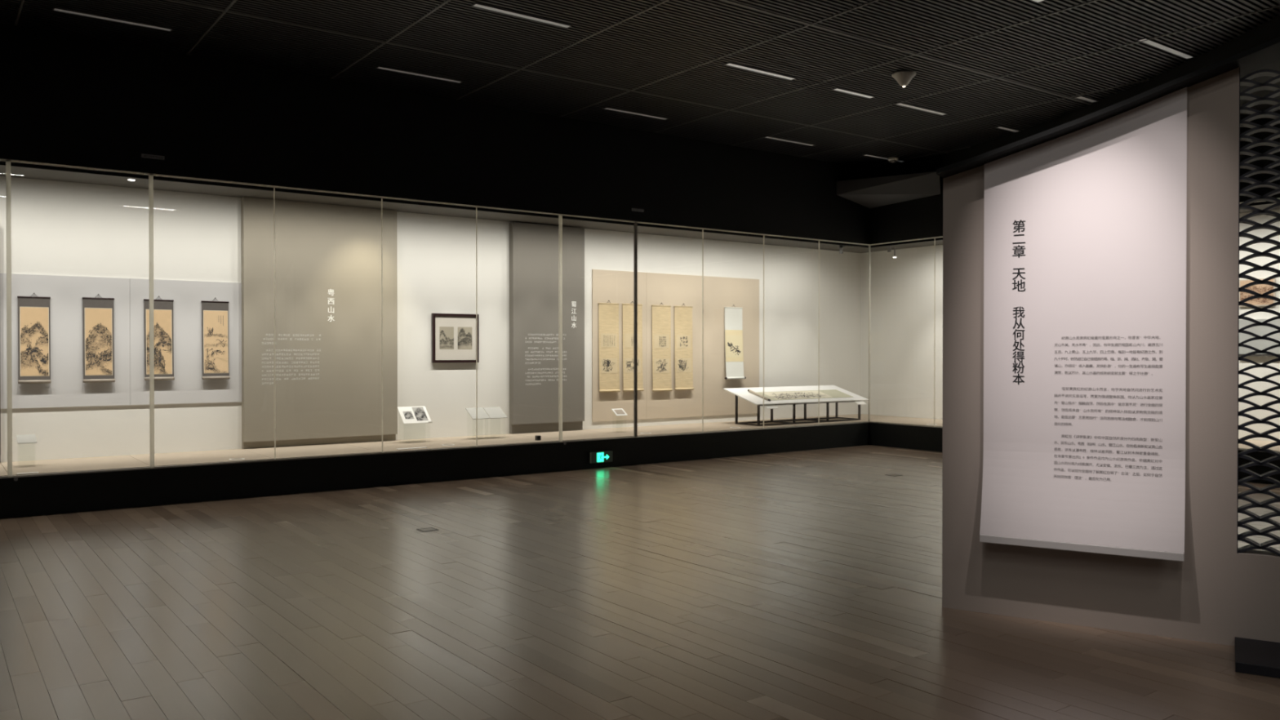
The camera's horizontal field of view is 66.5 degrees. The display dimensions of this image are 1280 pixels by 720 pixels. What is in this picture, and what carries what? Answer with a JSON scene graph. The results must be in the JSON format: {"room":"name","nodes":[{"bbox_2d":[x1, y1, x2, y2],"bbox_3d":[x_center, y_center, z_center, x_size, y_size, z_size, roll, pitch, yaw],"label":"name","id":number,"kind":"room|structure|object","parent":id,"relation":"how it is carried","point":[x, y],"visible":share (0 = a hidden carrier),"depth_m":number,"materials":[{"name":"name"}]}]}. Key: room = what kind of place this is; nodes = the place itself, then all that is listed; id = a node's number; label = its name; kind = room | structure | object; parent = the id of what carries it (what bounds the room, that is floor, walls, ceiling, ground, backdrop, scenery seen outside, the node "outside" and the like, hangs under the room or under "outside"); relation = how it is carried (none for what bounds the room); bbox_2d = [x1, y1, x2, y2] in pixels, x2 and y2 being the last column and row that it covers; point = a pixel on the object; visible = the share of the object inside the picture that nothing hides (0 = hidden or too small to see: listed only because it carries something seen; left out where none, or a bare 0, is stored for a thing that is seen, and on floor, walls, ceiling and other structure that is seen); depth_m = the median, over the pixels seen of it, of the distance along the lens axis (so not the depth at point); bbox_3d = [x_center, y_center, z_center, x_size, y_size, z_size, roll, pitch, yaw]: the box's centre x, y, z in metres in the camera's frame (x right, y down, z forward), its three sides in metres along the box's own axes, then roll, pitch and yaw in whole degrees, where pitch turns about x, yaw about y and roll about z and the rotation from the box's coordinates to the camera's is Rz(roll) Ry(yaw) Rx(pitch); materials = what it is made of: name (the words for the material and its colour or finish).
{"room":"museum","nodes":[
{"label":"museum","id":0,"kind":"room"},
{"bbox_2d":[0,176,861,462],"bbox_3d":[-3.221,-0.263,13.417,18.750,3.510,0.120,0,1,-36],"label":"wall","id":1,"kind":"structure","parent":0,"point":[59,228],"depth_m":13.53,"materials":[{"name":"white paint"}]},
{"bbox_2d":[0,273,241,408],"bbox_3d":[-5.933,-0.211,11.328,2.502,1.470,0.019,0,1,-36],"label":"board","id":2,"kind":"object","parent":1,"relation":"attached to","point":[67,388],"visible":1,"depth_m":11.28,"materials":[{"name":"white paint"}]},
{"bbox_2d":[17,293,51,383],"bbox_3d":[-6.660,-0.242,10.740,0.310,0.996,0.057,0,1,-36],"label":"scroll","id":3,"kind":"object","parent":2,"relation":"hanging from","point":[33,312],"visible":1,"depth_m":10.74,"materials":[{"name":"beige paper"}]},
{"bbox_2d":[20,306,48,375],"bbox_3d":[-6.660,-0.202,10.743,0.261,0.750,0.022,0,1,-36],"label":"painting","id":4,"kind":"object","parent":3,"relation":"attached to","point":[34,321],"depth_m":10.75},
{"bbox_2d":[82,293,115,382],"bbox_3d":[-6.157,-0.249,11.110,0.321,1.004,0.057,0,1,-36],"label":"scroll","id":5,"kind":"object","parent":2,"relation":"hanging from","point":[98,313],"visible":1,"depth_m":11.11,"materials":[{"name":"beige paper"}]},
{"bbox_2d":[84,308,111,374],"bbox_3d":[-6.159,-0.208,11.113,0.265,0.754,0.022,0,1,-36],"label":"painting","id":6,"kind":"object","parent":5,"relation":"attached to","point":[98,322],"depth_m":11.11},
{"bbox_2d":[143,296,174,380],"bbox_3d":[-5.653,-0.258,11.483,0.321,0.990,0.057,0,1,-36],"label":"scroll","id":7,"kind":"object","parent":2,"relation":"hanging from","point":[162,308],"visible":0.8,"depth_m":11.50,"materials":[{"name":"beige paper"}]},
{"bbox_2d":[146,310,172,373],"bbox_3d":[-5.654,-0.212,11.485,0.267,0.750,0.022,0,1,-36],"label":"painting","id":8,"kind":"object","parent":7,"relation":"attached to","point":[162,319],"depth_m":11.50},
{"bbox_2d":[201,297,230,379],"bbox_3d":[-5.149,-0.262,11.854,0.314,0.991,0.057,0,1,-36],"label":"scroll","id":9,"kind":"object","parent":2,"relation":"hanging from","point":[215,314],"visible":1,"depth_m":11.86,"materials":[{"name":"beige paper"}]},
{"bbox_2d":[204,311,227,373],"bbox_3d":[-5.149,-0.220,11.858,0.270,0.750,0.022,0,1,-36],"label":"painting","id":10,"kind":"object","parent":9,"relation":"attached to","point":[215,322],"depth_m":11.86},
{"bbox_2d":[431,313,479,362],"bbox_3d":[-2.600,-0.307,13.766,0.704,0.687,0.046,0,1,-36],"label":"picture frame","id":11,"kind":"object","parent":1,"relation":"attached to","point":[453,335],"visible":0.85,"depth_m":13.75,"materials":[{"name":"black wood"}]},
{"bbox_2d":[591,269,759,422],"bbox_3d":[0.680,-0.233,16.208,3.530,2.365,0.019,0,1,-36],"label":"board","id":12,"kind":"object","parent":1,"relation":"attached to","point":[615,286],"visible":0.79,"depth_m":16.29,"materials":[{"name":"beige paint"}]},
{"bbox_2d":[598,300,620,392],"bbox_3d":[-0.479,-0.216,15.301,0.387,1.435,0.055,0,1,-36],"label":"scroll","id":13,"kind":"object","parent":12,"relation":"hanging from","point":[608,313],"visible":1,"depth_m":15.30,"materials":[{"name":"beige paper"}]},
{"bbox_2d":[622,301,644,391],"bbox_3d":[-0.111,-0.220,15.573,0.394,1.435,0.055,0,1,-36],"label":"scroll","id":14,"kind":"object","parent":12,"relation":"hanging from","point":[627,308],"visible":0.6,"depth_m":15.55,"materials":[{"name":"beige paper"}]},
{"bbox_2d":[651,302,672,391],"bbox_3d":[0.359,-0.213,15.920,0.393,1.442,0.055,0,1,-36],"label":"scroll","id":15,"kind":"object","parent":12,"relation":"hanging from","point":[661,314],"visible":1,"depth_m":15.92,"materials":[{"name":"beige paper"}]},
{"bbox_2d":[674,303,693,390],"bbox_3d":[0.732,-0.218,16.195,0.387,1.435,0.055,0,1,-36],"label":"scroll","id":16,"kind":"object","parent":12,"relation":"hanging from","point":[682,314],"visible":1,"depth_m":16.20,"materials":[{"name":"beige paper"}]},
{"bbox_2d":[724,304,746,379],"bbox_3d":[1.634,-0.311,16.845,0.463,1.283,0.079,0,1,-36],"label":"scroll","id":17,"kind":"object","parent":12,"relation":"hanging from","point":[733,315],"visible":1,"depth_m":16.85,"materials":[{"name":"white paper"}]},
{"bbox_2d":[0,444,1279,719],"bbox_3d":[2.572,1.596,6.633,20.000,0.102,15.600,0,1,-36],"label":"floor","id":18,"kind":"structure","parent":0,"point":[806,584],"depth_m":5.91,"materials":[{"name":"brown wood"}]},
{"bbox_2d":[416,527,438,531],"bbox_3d":[-1.915,1.528,8.803,0.150,0.002,0.150,0,1,-36],"label":"floor outlet","id":19,"kind":"object","parent":18,"relation":"on","point":[428,529],"visible":1,"depth_m":8.81,"materials":[{"name":"black"}]},
{"bbox_2d":[0,158,917,518],"bbox_3d":[-2.795,-0.277,12.747,18.620,3.550,1.461,0,1,-36],"label":"display case","id":20,"kind":"object","parent":18,"relation":"on","point":[71,485],"visible":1,"depth_m":11.92,"materials":[{"name":"black laminate"}]},
{"bbox_2d":[0,355,0,462],"bbox_3d":[-7.696,-0.178,9.966,1.950,2.583,0.119,0,1,-36],"label":"display board","id":21,"kind":"object","parent":20,"relation":"on","point":[0,356],"visible":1,"depth_m":10.50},
{"bbox_2d":[16,434,36,466],"bbox_3d":[-6.403,0.950,10.194,0.170,0.326,0.223,0,1,-36],"label":"stand","id":22,"kind":"object","parent":20,"relation":"on","point":[27,438],"visible":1,"depth_m":10.19,"materials":[{"name":"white plastic"}]},
{"bbox_2d":[16,471,39,474],"bbox_3d":[-6.032,1.115,9.620,0.185,0.006,0.060,0,1,-36],"label":"card","id":23,"kind":"object","parent":20,"relation":"on","point":[33,472],"visible":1,"depth_m":9.60,"materials":[{"name":"white paper"}]},
{"bbox_2d":[228,457,244,460],"bbox_3d":[-4.493,1.105,10.886,0.170,0.006,0.170,0,1,-36],"label":"ring","id":24,"kind":"object","parent":20,"relation":"on","point":[233,459],"visible":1,"depth_m":10.87,"materials":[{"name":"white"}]},
{"bbox_2d":[240,196,397,448],"bbox_3d":[-4.100,-0.457,12.615,1.975,3.098,0.122,0,1,-36],"label":"display board","id":25,"kind":"object","parent":20,"relation":"on","point":[328,386],"visible":0.98,"depth_m":12.51,"materials":[{"name":"grey paint"}]},
{"bbox_2d":[397,446,427,449],"bbox_3d":[-2.829,1.095,12.114,0.380,0.006,0.080,0,1,-36],"label":"card","id":26,"kind":"object","parent":20,"relation":"on","point":[424,446],"visible":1,"depth_m":12.08,"materials":[{"name":"white paper"}]},
{"bbox_2d":[397,405,432,423],"bbox_3d":[-2.980,0.856,12.927,0.395,0.470,0.228,0,1,-36],"label":"album","id":27,"kind":"object","parent":20,"relation":"on","point":[409,415],"visible":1,"depth_m":12.92,"materials":[{"name":"white paper"}]},
{"bbox_2d":[402,411,413,419],"bbox_3d":[-3.052,0.727,12.870,0.118,0.097,0.103,0,1,-36],"label":"photo","id":28,"kind":"object","parent":27,"relation":"attached to","point":[406,415],"depth_m":12.86},
{"bbox_2d":[411,406,428,421],"bbox_3d":[-2.923,0.715,12.979,0.159,0.171,0.183,0,1,-36],"label":"photo","id":29,"kind":"object","parent":27,"relation":"attached to","point":[418,413],"depth_m":12.97},
{"bbox_2d":[441,444,454,445],"bbox_3d":[-2.466,1.091,12.555,0.170,0.006,0.170,0,1,-36],"label":"ring","id":30,"kind":"object","parent":20,"relation":"on","point":[442,444],"visible":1,"depth_m":12.55,"materials":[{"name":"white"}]},
{"bbox_2d":[465,407,489,419],"bbox_3d":[-2.230,0.874,13.422,0.260,0.426,0.223,0,1,-36],"label":"stand","id":31,"kind":"object","parent":20,"relation":"on","point":[482,414],"visible":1,"depth_m":13.41,"materials":[{"name":"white plastic"}]},
{"bbox_2d":[483,406,507,418],"bbox_3d":[-2.013,0.873,13.582,0.260,0.426,0.223,0,1,-36],"label":"stand","id":32,"kind":"object","parent":20,"relation":"on","point":[493,412],"visible":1,"depth_m":13.57,"materials":[{"name":"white plastic"}]},
{"bbox_2d":[535,435,541,439],"bbox_3d":[-1.384,1.058,13.259,0.060,0.062,0.062,0,1,-36],"label":"sensor","id":33,"kind":"object","parent":20,"relation":"on","point":[537,437],"visible":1,"depth_m":13.24,"materials":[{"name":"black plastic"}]},
{"bbox_2d":[509,222,584,433],"bbox_3d":[-1.381,-0.466,14.621,1.238,3.083,0.122,0,1,-36],"label":"display board","id":34,"kind":"object","parent":20,"relation":"in","point":[534,336],"visible":0.94,"depth_m":14.52,"materials":[{"name":"grey"}]},
{"bbox_2d":[589,450,612,463],"bbox_3d":[-0.538,1.343,13.503,0.375,0.148,0.036,0,1,-36],"label":"exit sign","id":35,"kind":"object","parent":20,"relation":"attached to","point":[600,456],"visible":1,"depth_m":13.48,"materials":[{"name":"green plastic"}]},
{"bbox_2d":[611,408,627,416],"bbox_3d":[-0.305,0.903,14.569,0.200,0.350,0.143,0,1,-36],"label":"stand","id":36,"kind":"object","parent":20,"relation":"on","point":[619,411],"visible":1,"depth_m":14.56,"materials":[{"name":"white plastic"}]},
{"bbox_2d":[613,408,625,413],"bbox_3d":[-0.305,0.773,14.569,0.140,0.065,0.092,0,1,-36],"label":"print","id":37,"kind":"object","parent":36,"relation":"attached to","point":[615,411],"depth_m":14.57,"materials":[{"name":"beige paper"}]},
{"bbox_2d":[723,385,868,426],"bbox_3d":[2.735,0.765,16.782,2.690,0.590,0.880,0,1,-36],"label":"table","id":38,"kind":"object","parent":20,"relation":"on","point":[743,393],"visible":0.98,"depth_m":16.65,"materials":[{"name":"white"}]},
{"bbox_2d":[747,389,853,400],"bbox_3d":[2.805,0.579,16.795,2.110,0.180,0.529,0,1,-36],"label":"handscroll","id":39,"kind":"object","parent":38,"relation":"on","point":[830,393],"visible":0.98,"depth_m":16.75,"materials":[{"name":"beige paper"}]},
{"bbox_2d":[885,474,901,475],"bbox_3d":[3.302,1.496,12.701,0.160,0.002,0.160,0,1,-36],"label":"floor outlet","id":40,"kind":"object","parent":18,"relation":"on","point":[886,474],"visible":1,"depth_m":12.73,"materials":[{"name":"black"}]},
{"bbox_2d":[869,197,1279,484],"bbox_3d":[7.161,-0.285,13.705,1.460,3.550,9.656,0,1,-36],"label":"display case","id":41,"kind":"object","parent":18,"relation":"on","point":[915,433],"visible":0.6,"depth_m":16.02,"materials":[{"name":"black laminate"}]},
{"bbox_2d":[1234,636,1279,678],"bbox_3d":[3.806,1.536,4.678,1.633,0.052,0.502,0,1,31],"label":"platform","id":42,"kind":"object","parent":18,"relation":"on","point":[1252,656],"visible":1,"depth_m":4.95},
{"bbox_2d":[0,0,1279,168],"bbox_3d":[2.221,-3.539,7.110,20.350,0.676,17.150,0,1,-36],"label":"ceiling","id":43,"kind":"structure","parent":0,"point":[987,65],"depth_m":10.24,"materials":[{"name":"black paint"}]},
{"bbox_2d":[52,7,173,31],"bbox_3d":[-4.979,-3.243,9.250,1.000,0.054,0.090,0,1,-36],"label":"lamp","id":44,"kind":"object","parent":43,"relation":"attached to","point":[55,9],"visible":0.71,"depth_m":9.23,"materials":[{"name":"grey plastic"}]},
{"bbox_2d":[375,66,462,83],"bbox_3d":[-2.493,-3.258,11.084,1.020,0.054,0.090,0,1,-36],"label":"lamp","id":45,"kind":"object","parent":43,"relation":"attached to","point":[377,67],"visible":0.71,"depth_m":11.07,"materials":[{"name":"grey plastic"}]},
{"bbox_2d":[0,22,870,244],"bbox_3d":[-2.987,-2.873,11.747,17.168,1.843,0.112,0,1,-36],"label":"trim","id":46,"kind":"structure","parent":43,"relation":"attached to","point":[68,100],"depth_m":11.52,"materials":[{"name":"black paint"}]},
{"bbox_2d":[141,153,164,159],"bbox_3d":[-5.061,-2.111,10.148,0.220,0.040,0.009,0,1,-36],"label":"sign plate","id":47,"kind":"object","parent":46,"relation":"attached to","point":[143,155],"visible":1,"depth_m":10.14,"materials":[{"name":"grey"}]},
{"bbox_2d":[631,208,644,212],"bbox_3d":[-0.032,-2.126,13.858,0.212,0.038,0.009,0,1,-36],"label":"sign plate","id":48,"kind":"object","parent":46,"relation":"attached to","point":[633,209],"visible":1,"depth_m":13.86,"materials":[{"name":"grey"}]},
{"bbox_2d":[836,171,940,208],"bbox_3d":[4.082,-2.793,15.918,0.836,0.390,1.566,0,1,-36],"label":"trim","id":49,"kind":"structure","parent":46,"relation":"attached to","point":[869,193],"depth_m":15.95,"materials":[{"name":"grey"}]},
{"bbox_2d":[471,2,572,28],"bbox_3d":[-1.094,-3.243,9.146,1.030,0.054,0.090,0,1,-36],"label":"lamp","id":50,"kind":"object","parent":43,"relation":"attached to","point":[474,5],"visible":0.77,"depth_m":9.13,"materials":[{"name":"grey"}]},
{"bbox_2d":[602,106,669,119],"bbox_3d":[-0.047,-3.273,12.889,1.020,0.054,0.090,0,1,-36],"label":"lamp","id":51,"kind":"object","parent":43,"relation":"attached to","point":[605,108],"visible":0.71,"depth_m":12.88,"materials":[{"name":"grey plastic"}]},
{"bbox_2d":[724,62,796,80],"bbox_3d":[1.360,-3.257,10.957,1.030,0.054,0.090,0,1,-36],"label":"lamp","id":52,"kind":"object","parent":43,"relation":"attached to","point":[731,64],"visible":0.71,"depth_m":10.94,"materials":[{"name":"grey plastic"}]},
{"bbox_2d":[762,135,815,146],"bbox_3d":[2.231,-3.286,14.569,1.020,0.054,0.090,0,1,-36],"label":"lamp","id":53,"kind":"object","parent":43,"relation":"attached to","point":[765,136],"visible":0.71,"depth_m":14.54,"materials":[{"name":"grey"}]},
{"bbox_2d":[831,87,875,98],"bbox_3d":[2.599,-3.264,11.871,0.690,0.054,0.090,0,1,-36],"label":"lamp","id":54,"kind":"object","parent":43,"relation":"attached to","point":[837,89],"visible":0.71,"depth_m":11.87,"materials":[{"name":"grey plastic"}]},
{"bbox_2d":[834,88,872,97],"bbox_3d":[2.599,-3.256,11.871,0.670,0.030,0.072,0,1,-36],"label":"diffuser","id":55,"kind":"object","parent":54,"relation":"attached to","point":[843,91],"depth_m":11.88,"materials":[{"name":"grey"}]},
{"bbox_2d":[862,153,906,162],"bbox_3d":[3.965,-3.296,15.848,0.970,0.054,0.090,0,1,-36],"label":"lamp","id":56,"kind":"object","parent":43,"relation":"attached to","point":[864,154],"visible":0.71,"depth_m":15.75,"materials":[{"name":"grey"}]},
{"bbox_2d":[865,154,902,161],"bbox_3d":[3.965,-3.288,15.848,0.950,0.030,0.072,0,1,-36],"label":"diffuser","id":57,"kind":"object","parent":56,"relation":"attached to","point":[868,155],"depth_m":15.75,"materials":[{"name":"grey"}]},
{"bbox_2d":[887,156,898,163],"bbox_3d":[4.098,-3.235,15.811,0.170,0.085,0.170,0,1,-36],"label":"smoke detector","id":58,"kind":"object","parent":43,"relation":"attached to","point":[892,159],"visible":1,"depth_m":15.77,"materials":[{"name":"white plastic"}]},
{"bbox_2d":[891,70,916,87],"bbox_3d":[2.987,-3.161,11.052,0.270,0.156,0.270,0,1,-36],"label":"light","id":59,"kind":"object","parent":43,"relation":"attached to","point":[904,77],"visible":1,"depth_m":10.98,"materials":[{"name":"white plastic"}]},
{"bbox_2d":[895,102,947,115],"bbox_3d":[3.650,-3.271,12.646,0.980,0.054,0.090,0,1,-36],"label":"lamp","id":60,"kind":"object","parent":43,"relation":"attached to","point":[903,104],"visible":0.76,"depth_m":12.63,"materials":[{"name":"grey plastic"}]},
{"bbox_2d":[995,125,1021,132],"bbox_3d":[5.199,-3.280,13.789,0.490,0.054,0.090,0,1,-36],"label":"lamp","id":61,"kind":"object","parent":43,"relation":"attached to","point":[998,126],"visible":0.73,"depth_m":13.79,"materials":[{"name":"grey plastic"}]},
{"bbox_2d":[1029,0,1046,3],"bbox_3d":[3.205,-3.237,8.465,1.000,0.054,0.090,0,1,-36],"label":"lamp","id":62,"kind":"object","parent":43,"relation":"attached to","point":[1033,1],"visible":1,"depth_m":8.75,"materials":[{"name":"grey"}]},
{"bbox_2d":[869,117,1279,244],"bbox_3d":[6.693,-2.884,13.180,0.112,1.843,9.300,0,1,-36],"label":"wall","id":63,"kind":"structure","parent":43,"relation":"attached to","point":[919,218],"depth_m":15.95,"materials":[{"name":"black paint"}]},
{"bbox_2d":[1074,95,1098,102],"bbox_3d":[5.560,-3.267,12.154,0.410,0.054,0.090,0,1,-36],"label":"lamp","id":64,"kind":"object","parent":43,"relation":"attached to","point":[1080,97],"visible":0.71,"depth_m":12.15,"materials":[{"name":"grey plastic"}]},
{"bbox_2d":[1076,96,1095,102],"bbox_3d":[5.560,-3.259,12.154,0.390,0.030,0.072,0,1,-36],"label":"diffuser","id":65,"kind":"object","parent":64,"relation":"attached to","point":[1082,98],"depth_m":12.15,"materials":[{"name":"grey"}]},
{"bbox_2d":[940,14,1279,168],"bbox_3d":[5.368,-3.118,11.548,3.980,0.350,7.250,0,1,-36],"label":"wall","id":66,"kind":"structure","parent":43,"relation":"attached to","point":[1270,30],"depth_m":11.11,"materials":[{"name":"black paint"}]},
{"bbox_2d":[1136,35,1195,59],"bbox_3d":[5.466,-3.251,10.134,1.060,0.054,0.090,0,1,-36],"label":"lamp","id":67,"kind":"object","parent":43,"relation":"attached to","point":[1152,42],"visible":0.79,"depth_m":10.12,"materials":[{"name":"grey plastic"}]},
{"bbox_2d":[860,208,1279,441],"bbox_3d":[7.472,-0.272,14.614,0.120,3.510,10.650,0,1,-36],"label":"wall","id":68,"kind":"structure","parent":0,"point":[902,286],"depth_m":17.88,"materials":[{"name":"white paint"}]},
{"bbox_2d":[1239,278,1275,306],"bbox_3d":[8.375,-0.916,13.256,0.030,0.370,0.440,0,1,-36],"label":"framed picture","id":69,"kind":"object","parent":68,"relation":"attached to","point":[1261,289],"visible":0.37,"depth_m":13.23,"materials":[{"name":"beige paper"}]},
{"bbox_2d":[1239,319,1279,355],"bbox_3d":[8.403,-0.301,13.207,0.048,0.500,0.580,0,1,-36],"label":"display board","id":70,"kind":"object","parent":68,"relation":"attached to","point":[1260,344],"visible":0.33,"depth_m":13.20,"materials":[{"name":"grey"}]},
{"bbox_2d":[942,67,1279,645],"bbox_3d":[3.307,-0.293,5.354,3.200,3.700,0.160,0,1,31],"label":"wall","id":71,"kind":"structure","parent":0,"point":[1219,594],"depth_m":5.43,"materials":[{"name":"beige paint"}]},
{"bbox_2d":[979,87,1186,561],"bbox_3d":[2.529,-0.206,5.629,1.076,2.605,0.108,0,1,31],"label":"banner","id":72,"kind":"object","parent":71,"relation":"attached to","point":[1085,228],"visible":1,"depth_m":5.63,"materials":[{"name":"fabric"}]},
{"bbox_2d":[936,36,1279,177],"bbox_3d":[3.276,-1.651,5.291,3.200,1.043,0.380,0,1,31],"label":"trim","id":73,"kind":"structure","parent":71,"relation":"attached to","point":[1268,52],"depth_m":5.44,"materials":[{"name":"black paint"}]},
{"bbox_2d":[1236,67,1279,555],"bbox_3d":[3.609,-0.261,5.152,0.774,2.643,0.125,0,1,31],"label":"lattice screen","id":74,"kind":"object","parent":71,"relation":"attached to","point":[1269,85],"visible":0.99,"depth_m":5.27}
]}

